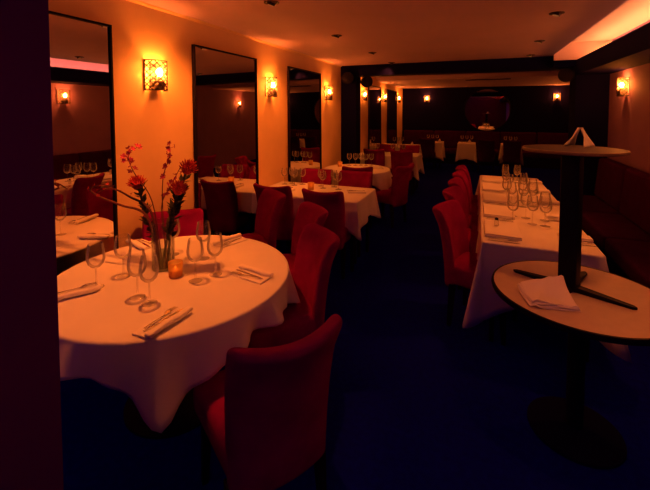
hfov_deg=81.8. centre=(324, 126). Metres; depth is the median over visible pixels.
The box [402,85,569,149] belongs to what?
wall
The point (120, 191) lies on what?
bare branch
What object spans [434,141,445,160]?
tablecloth
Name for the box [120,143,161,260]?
orchid spray
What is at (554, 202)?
napkin
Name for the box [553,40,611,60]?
ceiling
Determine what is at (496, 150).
seat cushion
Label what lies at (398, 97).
wall sconce
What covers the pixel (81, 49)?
wall mirror
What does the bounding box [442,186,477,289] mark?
dining chair
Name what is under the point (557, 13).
recessed light
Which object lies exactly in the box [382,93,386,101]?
wall sconce
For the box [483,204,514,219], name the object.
napkin
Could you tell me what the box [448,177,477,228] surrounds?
dining chair
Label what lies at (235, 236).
napkin
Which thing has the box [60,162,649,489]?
floor
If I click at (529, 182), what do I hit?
bowl
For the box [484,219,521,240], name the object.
napkin
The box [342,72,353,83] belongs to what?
wall speaker
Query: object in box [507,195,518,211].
wine glass
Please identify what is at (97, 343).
tablecloth
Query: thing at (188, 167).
flower
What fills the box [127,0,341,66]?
trim
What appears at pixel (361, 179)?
dining chair
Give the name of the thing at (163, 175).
orchid spray
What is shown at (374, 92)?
wall mirror
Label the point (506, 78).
ceiling vent
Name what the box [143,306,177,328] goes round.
fork
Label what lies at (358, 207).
tablecloth
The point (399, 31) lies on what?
ceiling
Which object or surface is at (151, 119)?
wall
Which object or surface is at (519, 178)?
bowl
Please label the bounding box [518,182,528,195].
bowl
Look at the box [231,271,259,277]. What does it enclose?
fork
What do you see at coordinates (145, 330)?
knife
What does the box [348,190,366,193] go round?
napkin
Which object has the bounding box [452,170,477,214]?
dining chair
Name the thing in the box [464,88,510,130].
round mirror
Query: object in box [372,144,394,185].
dining chair
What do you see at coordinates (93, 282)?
fork
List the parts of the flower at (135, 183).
stem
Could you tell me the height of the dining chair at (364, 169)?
0.909 m
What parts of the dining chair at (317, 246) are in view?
seat, backrest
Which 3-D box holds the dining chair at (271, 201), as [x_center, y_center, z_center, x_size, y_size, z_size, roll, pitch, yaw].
[-0.688,1.093,3.522,0.645,0.909,0.475,-1,3,-29]
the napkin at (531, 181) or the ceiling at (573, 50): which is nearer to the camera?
the napkin at (531, 181)
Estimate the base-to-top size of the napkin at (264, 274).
0.032 m
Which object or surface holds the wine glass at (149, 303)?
on the tablecloth at (97, 343)
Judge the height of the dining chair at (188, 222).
0.909 m
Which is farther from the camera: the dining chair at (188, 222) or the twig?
the dining chair at (188, 222)
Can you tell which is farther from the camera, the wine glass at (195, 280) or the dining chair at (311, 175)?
the dining chair at (311, 175)
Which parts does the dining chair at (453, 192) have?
backrest, seat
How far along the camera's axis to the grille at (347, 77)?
6.85 m
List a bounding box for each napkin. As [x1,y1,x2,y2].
[58,284,101,300]
[126,239,150,249]
[132,306,192,339]
[211,233,247,247]
[230,264,273,284]
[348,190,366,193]
[482,175,502,182]
[482,183,505,191]
[482,192,509,203]
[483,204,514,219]
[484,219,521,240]
[517,275,580,311]
[523,180,541,183]
[529,188,550,192]
[536,199,559,204]
[545,213,558,218]
[557,232,593,241]
[563,127,594,146]
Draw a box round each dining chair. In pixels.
[142,208,203,240]
[193,314,341,489]
[241,188,285,248]
[247,223,339,347]
[253,183,294,252]
[283,201,327,277]
[287,168,332,245]
[302,188,356,278]
[338,170,371,256]
[342,166,372,227]
[363,148,384,166]
[369,163,413,227]
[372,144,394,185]
[390,150,414,194]
[400,145,419,189]
[419,138,435,168]
[432,200,516,345]
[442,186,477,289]
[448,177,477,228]
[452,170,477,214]
[455,165,477,203]
[477,139,494,172]
[502,140,521,172]
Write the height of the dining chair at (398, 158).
0.909 m
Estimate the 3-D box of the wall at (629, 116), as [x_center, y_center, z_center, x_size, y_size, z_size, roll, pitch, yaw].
[2.517,0.201,1.348,0.150,2.880,8.780,1,3,22]
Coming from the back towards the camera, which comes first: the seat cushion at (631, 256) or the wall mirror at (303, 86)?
the wall mirror at (303, 86)
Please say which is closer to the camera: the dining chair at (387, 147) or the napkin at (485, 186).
the napkin at (485, 186)
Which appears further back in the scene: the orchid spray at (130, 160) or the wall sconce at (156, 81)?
the wall sconce at (156, 81)
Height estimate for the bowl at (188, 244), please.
0.130 m
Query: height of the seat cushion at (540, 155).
0.160 m
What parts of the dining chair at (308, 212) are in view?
seat, backrest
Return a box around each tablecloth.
[57,235,300,432]
[251,181,380,240]
[324,164,392,189]
[360,152,424,179]
[386,143,422,156]
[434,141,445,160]
[455,142,476,162]
[462,175,631,362]
[498,143,522,164]
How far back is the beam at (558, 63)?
5.62 m
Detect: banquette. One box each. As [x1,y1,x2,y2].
[404,130,567,168]
[582,158,649,287]
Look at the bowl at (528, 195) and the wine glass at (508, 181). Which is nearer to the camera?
the bowl at (528, 195)
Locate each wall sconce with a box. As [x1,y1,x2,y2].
[143,59,167,90]
[265,77,277,96]
[324,86,331,99]
[361,90,366,100]
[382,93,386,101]
[397,95,400,102]
[424,95,429,102]
[553,93,560,100]
[616,77,629,96]
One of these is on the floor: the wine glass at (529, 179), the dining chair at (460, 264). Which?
the dining chair at (460, 264)
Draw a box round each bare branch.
[87,183,159,264]
[96,185,159,257]
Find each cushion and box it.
[404,130,433,144]
[434,130,465,147]
[445,148,456,153]
[466,131,499,149]
[476,149,499,155]
[500,132,535,150]
[522,151,537,157]
[536,132,567,143]
[538,153,560,158]
[582,211,649,250]
[583,195,620,213]
[594,158,632,211]
[605,238,649,287]
[619,168,649,234]
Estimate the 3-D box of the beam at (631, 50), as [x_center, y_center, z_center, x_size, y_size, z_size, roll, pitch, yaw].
[2.257,-0.693,1.426,0.420,0.220,8.800,1,3,22]
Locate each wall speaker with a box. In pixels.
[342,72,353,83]
[361,76,372,86]
[558,67,574,81]
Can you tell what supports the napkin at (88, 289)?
on the tablecloth at (97, 343)
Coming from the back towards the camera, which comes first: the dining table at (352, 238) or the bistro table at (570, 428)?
the dining table at (352, 238)
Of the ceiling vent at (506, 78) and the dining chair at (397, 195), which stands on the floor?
the dining chair at (397, 195)
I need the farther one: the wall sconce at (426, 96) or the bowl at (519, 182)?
the wall sconce at (426, 96)
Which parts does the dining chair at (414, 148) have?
backrest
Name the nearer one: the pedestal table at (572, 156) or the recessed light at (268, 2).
the pedestal table at (572, 156)
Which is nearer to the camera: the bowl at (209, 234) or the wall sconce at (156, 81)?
the bowl at (209, 234)
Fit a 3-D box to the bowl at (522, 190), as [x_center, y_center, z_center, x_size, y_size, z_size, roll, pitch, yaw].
[1.753,0.629,3.268,0.091,0.130,0.091,-1,3,-16]
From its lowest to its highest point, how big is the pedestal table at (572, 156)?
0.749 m
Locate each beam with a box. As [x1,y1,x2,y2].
[341,56,573,76]
[552,55,575,67]
[575,22,649,74]
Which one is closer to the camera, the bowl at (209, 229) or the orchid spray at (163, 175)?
the orchid spray at (163, 175)
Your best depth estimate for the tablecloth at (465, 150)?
10.57 m
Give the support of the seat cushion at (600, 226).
on the banquette at (617, 219)
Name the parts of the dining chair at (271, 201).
seat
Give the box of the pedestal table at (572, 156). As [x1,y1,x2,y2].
[513,144,637,309]
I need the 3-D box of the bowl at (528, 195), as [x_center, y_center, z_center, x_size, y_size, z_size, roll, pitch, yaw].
[1.715,0.637,3.095,0.091,0.130,0.091,-2,3,-40]
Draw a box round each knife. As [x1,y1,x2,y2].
[143,308,183,331]
[236,269,262,278]
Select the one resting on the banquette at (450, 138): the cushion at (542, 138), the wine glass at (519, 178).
the cushion at (542, 138)
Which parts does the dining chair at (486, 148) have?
backrest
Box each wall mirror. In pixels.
[49,11,118,275]
[191,44,258,235]
[287,66,321,182]
[368,85,380,149]
[387,89,396,143]
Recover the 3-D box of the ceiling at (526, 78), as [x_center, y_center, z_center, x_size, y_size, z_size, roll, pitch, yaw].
[4.384,-1.294,10.261,5.170,0.210,3.600,1,3,22]
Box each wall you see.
[48,0,402,247]
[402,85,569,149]
[607,20,649,173]
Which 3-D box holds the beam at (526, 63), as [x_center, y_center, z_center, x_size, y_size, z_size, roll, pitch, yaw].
[2.091,-1.023,6.517,3.760,0.205,0.280,1,3,22]
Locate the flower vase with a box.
[151,218,174,271]
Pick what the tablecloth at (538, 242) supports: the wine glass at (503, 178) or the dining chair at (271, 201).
the wine glass at (503, 178)
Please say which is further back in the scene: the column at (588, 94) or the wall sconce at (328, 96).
the wall sconce at (328, 96)
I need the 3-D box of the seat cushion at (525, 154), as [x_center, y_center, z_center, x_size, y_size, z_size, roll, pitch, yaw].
[5.861,0.825,11.367,0.994,0.160,0.560,1,3,22]
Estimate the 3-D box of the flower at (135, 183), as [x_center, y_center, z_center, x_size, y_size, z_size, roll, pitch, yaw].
[-1.089,0.560,2.269,0.235,0.535,0.118,1,3,22]
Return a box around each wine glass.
[86,241,105,288]
[114,233,131,279]
[127,249,146,300]
[138,253,158,306]
[165,218,179,256]
[186,237,203,283]
[196,220,210,260]
[207,232,222,276]
[331,170,337,187]
[502,178,511,192]
[507,181,516,205]
[507,189,518,216]
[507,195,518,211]
[518,178,526,201]
[518,182,528,207]
[520,190,531,218]
[527,195,538,224]
[528,179,536,202]
[528,182,538,207]
[539,192,550,221]
[539,196,551,227]
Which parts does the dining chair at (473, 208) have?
backrest, seat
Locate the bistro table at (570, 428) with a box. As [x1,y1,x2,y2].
[491,260,649,468]
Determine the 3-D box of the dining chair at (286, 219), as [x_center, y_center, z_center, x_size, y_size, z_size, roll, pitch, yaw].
[-0.490,1.062,4.222,0.475,0.909,0.645,1,3,22]
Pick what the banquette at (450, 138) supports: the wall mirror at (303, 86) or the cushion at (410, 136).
the cushion at (410, 136)
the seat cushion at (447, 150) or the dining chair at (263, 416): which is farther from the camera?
the seat cushion at (447, 150)
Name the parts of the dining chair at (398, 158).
backrest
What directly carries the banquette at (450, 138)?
on the floor
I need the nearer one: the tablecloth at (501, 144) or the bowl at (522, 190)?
the bowl at (522, 190)
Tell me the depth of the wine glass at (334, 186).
4.59 m
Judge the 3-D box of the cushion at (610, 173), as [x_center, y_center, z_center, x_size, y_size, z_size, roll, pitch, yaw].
[3.790,0.745,4.944,0.164,0.560,1.044,1,3,22]
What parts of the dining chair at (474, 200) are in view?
seat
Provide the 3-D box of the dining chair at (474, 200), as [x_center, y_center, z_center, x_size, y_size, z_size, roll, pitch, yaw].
[2.138,1.020,5.182,0.645,0.909,0.475,1,3,20]
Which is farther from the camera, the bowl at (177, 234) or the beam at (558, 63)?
the beam at (558, 63)
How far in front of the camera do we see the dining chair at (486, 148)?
10.11 m
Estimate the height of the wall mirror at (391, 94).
1.995 m
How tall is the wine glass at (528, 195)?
0.238 m
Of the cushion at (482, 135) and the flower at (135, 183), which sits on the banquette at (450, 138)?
the cushion at (482, 135)
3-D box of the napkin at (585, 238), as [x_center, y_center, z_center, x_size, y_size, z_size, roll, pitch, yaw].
[1.831,0.812,2.747,0.210,0.025,0.100,1,3,22]
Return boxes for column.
[341,76,360,163]
[568,67,609,195]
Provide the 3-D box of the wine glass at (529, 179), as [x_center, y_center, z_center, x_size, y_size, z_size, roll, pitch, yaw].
[2.123,0.658,3.832,0.091,0.238,0.091,0,3,4]
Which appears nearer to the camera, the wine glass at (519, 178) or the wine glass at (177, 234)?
the wine glass at (177, 234)
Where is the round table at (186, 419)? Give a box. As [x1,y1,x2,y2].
[123,371,218,438]
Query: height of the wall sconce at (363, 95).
0.241 m
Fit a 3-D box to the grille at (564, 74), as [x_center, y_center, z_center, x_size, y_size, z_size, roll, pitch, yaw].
[3.573,-0.769,5.576,0.008,0.176,0.176,-2,3,-39]
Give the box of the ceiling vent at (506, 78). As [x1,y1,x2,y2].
[466,78,510,80]
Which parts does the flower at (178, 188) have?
stem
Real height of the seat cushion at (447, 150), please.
0.160 m
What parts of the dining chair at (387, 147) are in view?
backrest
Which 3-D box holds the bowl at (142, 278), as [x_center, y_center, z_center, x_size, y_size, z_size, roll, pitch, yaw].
[-0.857,0.692,1.823,0.091,0.130,0.091,0,3,-3]
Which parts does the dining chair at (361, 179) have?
backrest, leg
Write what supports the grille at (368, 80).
attached to the wall speaker at (366, 81)
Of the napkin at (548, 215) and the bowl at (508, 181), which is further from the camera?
the bowl at (508, 181)
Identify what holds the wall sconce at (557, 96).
attached to the wall at (533, 108)
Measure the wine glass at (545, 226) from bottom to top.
0.238 m
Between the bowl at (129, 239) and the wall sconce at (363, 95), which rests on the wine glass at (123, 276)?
the bowl at (129, 239)
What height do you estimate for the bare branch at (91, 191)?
0.492 m
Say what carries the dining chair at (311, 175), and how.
on the floor
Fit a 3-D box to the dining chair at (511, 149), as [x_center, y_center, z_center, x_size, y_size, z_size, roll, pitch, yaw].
[5.013,0.806,10.082,0.475,0.909,0.645,1,3,22]
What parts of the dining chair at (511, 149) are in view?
backrest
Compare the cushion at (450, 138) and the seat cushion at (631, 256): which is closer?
the seat cushion at (631, 256)
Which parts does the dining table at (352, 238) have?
leg, leg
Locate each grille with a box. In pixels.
[343,73,351,82]
[365,77,371,85]
[559,69,571,80]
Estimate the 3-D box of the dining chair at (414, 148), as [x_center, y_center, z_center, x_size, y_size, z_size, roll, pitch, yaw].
[1.844,0.883,8.326,0.475,0.909,0.645,1,3,22]
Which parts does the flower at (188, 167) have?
stem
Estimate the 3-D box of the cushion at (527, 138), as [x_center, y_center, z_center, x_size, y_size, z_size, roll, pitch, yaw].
[5.940,0.457,11.546,0.994,0.560,0.164,1,3,22]
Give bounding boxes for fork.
[58,282,96,292]
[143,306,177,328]
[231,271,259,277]
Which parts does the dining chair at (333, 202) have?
backrest, leg, seat, leg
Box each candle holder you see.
[168,259,182,278]
[308,182,313,189]
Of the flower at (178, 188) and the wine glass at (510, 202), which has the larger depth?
the wine glass at (510, 202)
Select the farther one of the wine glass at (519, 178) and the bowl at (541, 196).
the wine glass at (519, 178)
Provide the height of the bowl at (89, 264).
0.130 m
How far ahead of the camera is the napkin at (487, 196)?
3.94 m
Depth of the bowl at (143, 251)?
1.86 m
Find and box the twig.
[161,162,181,252]
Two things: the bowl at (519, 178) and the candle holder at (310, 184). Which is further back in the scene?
the candle holder at (310, 184)
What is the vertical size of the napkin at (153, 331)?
0.032 m
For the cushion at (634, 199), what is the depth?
4.06 m
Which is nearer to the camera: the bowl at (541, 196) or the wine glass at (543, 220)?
the bowl at (541, 196)
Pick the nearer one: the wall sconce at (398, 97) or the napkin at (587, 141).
the napkin at (587, 141)
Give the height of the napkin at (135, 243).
0.032 m
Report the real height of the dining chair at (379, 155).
0.909 m
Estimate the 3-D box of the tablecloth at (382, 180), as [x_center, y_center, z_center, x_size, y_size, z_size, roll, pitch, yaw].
[0.545,0.888,6.059,1.145,0.415,1.179,1,3,22]
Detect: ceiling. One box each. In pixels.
[138,0,627,76]
[376,71,569,87]
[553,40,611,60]
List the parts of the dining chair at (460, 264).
backrest, leg, seat, leg, leg, leg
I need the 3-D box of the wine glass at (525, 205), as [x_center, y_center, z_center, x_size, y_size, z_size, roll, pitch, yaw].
[1.753,0.683,3.271,0.091,0.238,0.091,-1,3,-16]
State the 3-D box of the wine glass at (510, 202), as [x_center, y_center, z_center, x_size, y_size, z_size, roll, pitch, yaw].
[1.670,0.680,3.331,0.091,0.238,0.091,-1,3,-17]
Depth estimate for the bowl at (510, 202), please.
3.32 m
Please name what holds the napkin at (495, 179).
on the tablecloth at (538, 242)
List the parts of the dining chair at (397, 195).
seat, leg, leg, backrest, leg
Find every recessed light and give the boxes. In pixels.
[264,0,278,6]
[549,11,564,16]
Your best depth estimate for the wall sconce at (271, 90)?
4.63 m
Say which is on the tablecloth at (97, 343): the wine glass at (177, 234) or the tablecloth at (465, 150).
the wine glass at (177, 234)
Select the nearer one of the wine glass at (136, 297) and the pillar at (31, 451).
the pillar at (31, 451)
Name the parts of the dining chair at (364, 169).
backrest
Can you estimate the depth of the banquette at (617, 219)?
4.01 m
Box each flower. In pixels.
[126,175,161,264]
[161,159,197,266]
[166,178,188,264]
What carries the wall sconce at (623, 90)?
attached to the wall at (629, 116)
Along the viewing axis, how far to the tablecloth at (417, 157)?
7.75 m
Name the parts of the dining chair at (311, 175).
backrest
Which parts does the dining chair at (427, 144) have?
backrest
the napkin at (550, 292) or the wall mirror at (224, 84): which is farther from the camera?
the wall mirror at (224, 84)
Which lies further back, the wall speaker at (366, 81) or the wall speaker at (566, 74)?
the wall speaker at (366, 81)
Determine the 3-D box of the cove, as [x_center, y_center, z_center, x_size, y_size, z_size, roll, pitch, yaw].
[2.151,-1.085,1.587,0.750,0.170,9.050,1,3,22]
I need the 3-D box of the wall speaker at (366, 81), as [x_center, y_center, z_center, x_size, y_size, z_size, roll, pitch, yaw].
[0.768,-0.847,7.128,0.220,0.220,0.206,-1,3,-29]
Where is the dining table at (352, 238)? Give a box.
[350,216,369,271]
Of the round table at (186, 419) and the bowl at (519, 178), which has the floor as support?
the round table at (186, 419)
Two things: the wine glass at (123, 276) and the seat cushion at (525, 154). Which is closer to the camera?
the wine glass at (123, 276)
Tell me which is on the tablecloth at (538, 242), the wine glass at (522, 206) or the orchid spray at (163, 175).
the wine glass at (522, 206)
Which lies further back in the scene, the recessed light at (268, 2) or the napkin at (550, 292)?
the recessed light at (268, 2)
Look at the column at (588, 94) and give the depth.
5.52 m
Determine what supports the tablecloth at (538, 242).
on the dining table
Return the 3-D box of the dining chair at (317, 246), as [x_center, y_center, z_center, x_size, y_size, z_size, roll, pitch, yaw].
[-0.230,1.143,2.366,0.645,0.909,0.475,-1,3,-23]
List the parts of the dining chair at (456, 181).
backrest, seat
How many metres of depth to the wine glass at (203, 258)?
2.36 m
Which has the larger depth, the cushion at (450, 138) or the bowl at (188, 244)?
the cushion at (450, 138)
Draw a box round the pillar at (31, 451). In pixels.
[0,0,63,489]
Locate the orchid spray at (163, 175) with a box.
[160,141,174,261]
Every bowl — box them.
[86,241,105,267]
[114,233,131,257]
[127,249,146,276]
[138,253,158,282]
[165,218,179,237]
[186,237,203,261]
[196,220,210,241]
[207,232,222,255]
[507,181,516,194]
[507,189,518,203]
[518,178,526,190]
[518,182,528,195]
[520,190,531,205]
[527,195,538,210]
[528,182,538,195]
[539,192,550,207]
[539,196,551,212]
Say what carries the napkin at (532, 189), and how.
on the tablecloth at (538, 242)
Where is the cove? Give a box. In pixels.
[572,0,649,41]
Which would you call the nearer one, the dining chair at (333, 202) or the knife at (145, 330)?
the knife at (145, 330)
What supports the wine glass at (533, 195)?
on the tablecloth at (538, 242)
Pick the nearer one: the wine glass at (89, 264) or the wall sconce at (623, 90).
the wine glass at (89, 264)
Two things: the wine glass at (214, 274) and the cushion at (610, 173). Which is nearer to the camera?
the wine glass at (214, 274)
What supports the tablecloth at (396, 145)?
on the dining table
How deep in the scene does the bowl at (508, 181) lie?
3.68 m
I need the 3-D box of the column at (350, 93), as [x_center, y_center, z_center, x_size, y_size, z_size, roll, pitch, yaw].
[0.497,0.209,7.244,0.300,2.350,0.280,1,3,22]
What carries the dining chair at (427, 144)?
on the floor
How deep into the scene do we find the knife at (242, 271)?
2.14 m
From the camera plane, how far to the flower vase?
2.22 m
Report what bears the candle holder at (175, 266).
on the tablecloth at (97, 343)
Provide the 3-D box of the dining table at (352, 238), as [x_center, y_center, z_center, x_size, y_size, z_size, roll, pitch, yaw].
[-0.120,1.133,4.428,1.238,0.750,0.706,1,3,22]
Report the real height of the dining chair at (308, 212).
0.909 m
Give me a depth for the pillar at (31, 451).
0.73 m
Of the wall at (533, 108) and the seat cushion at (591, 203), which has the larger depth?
the wall at (533, 108)

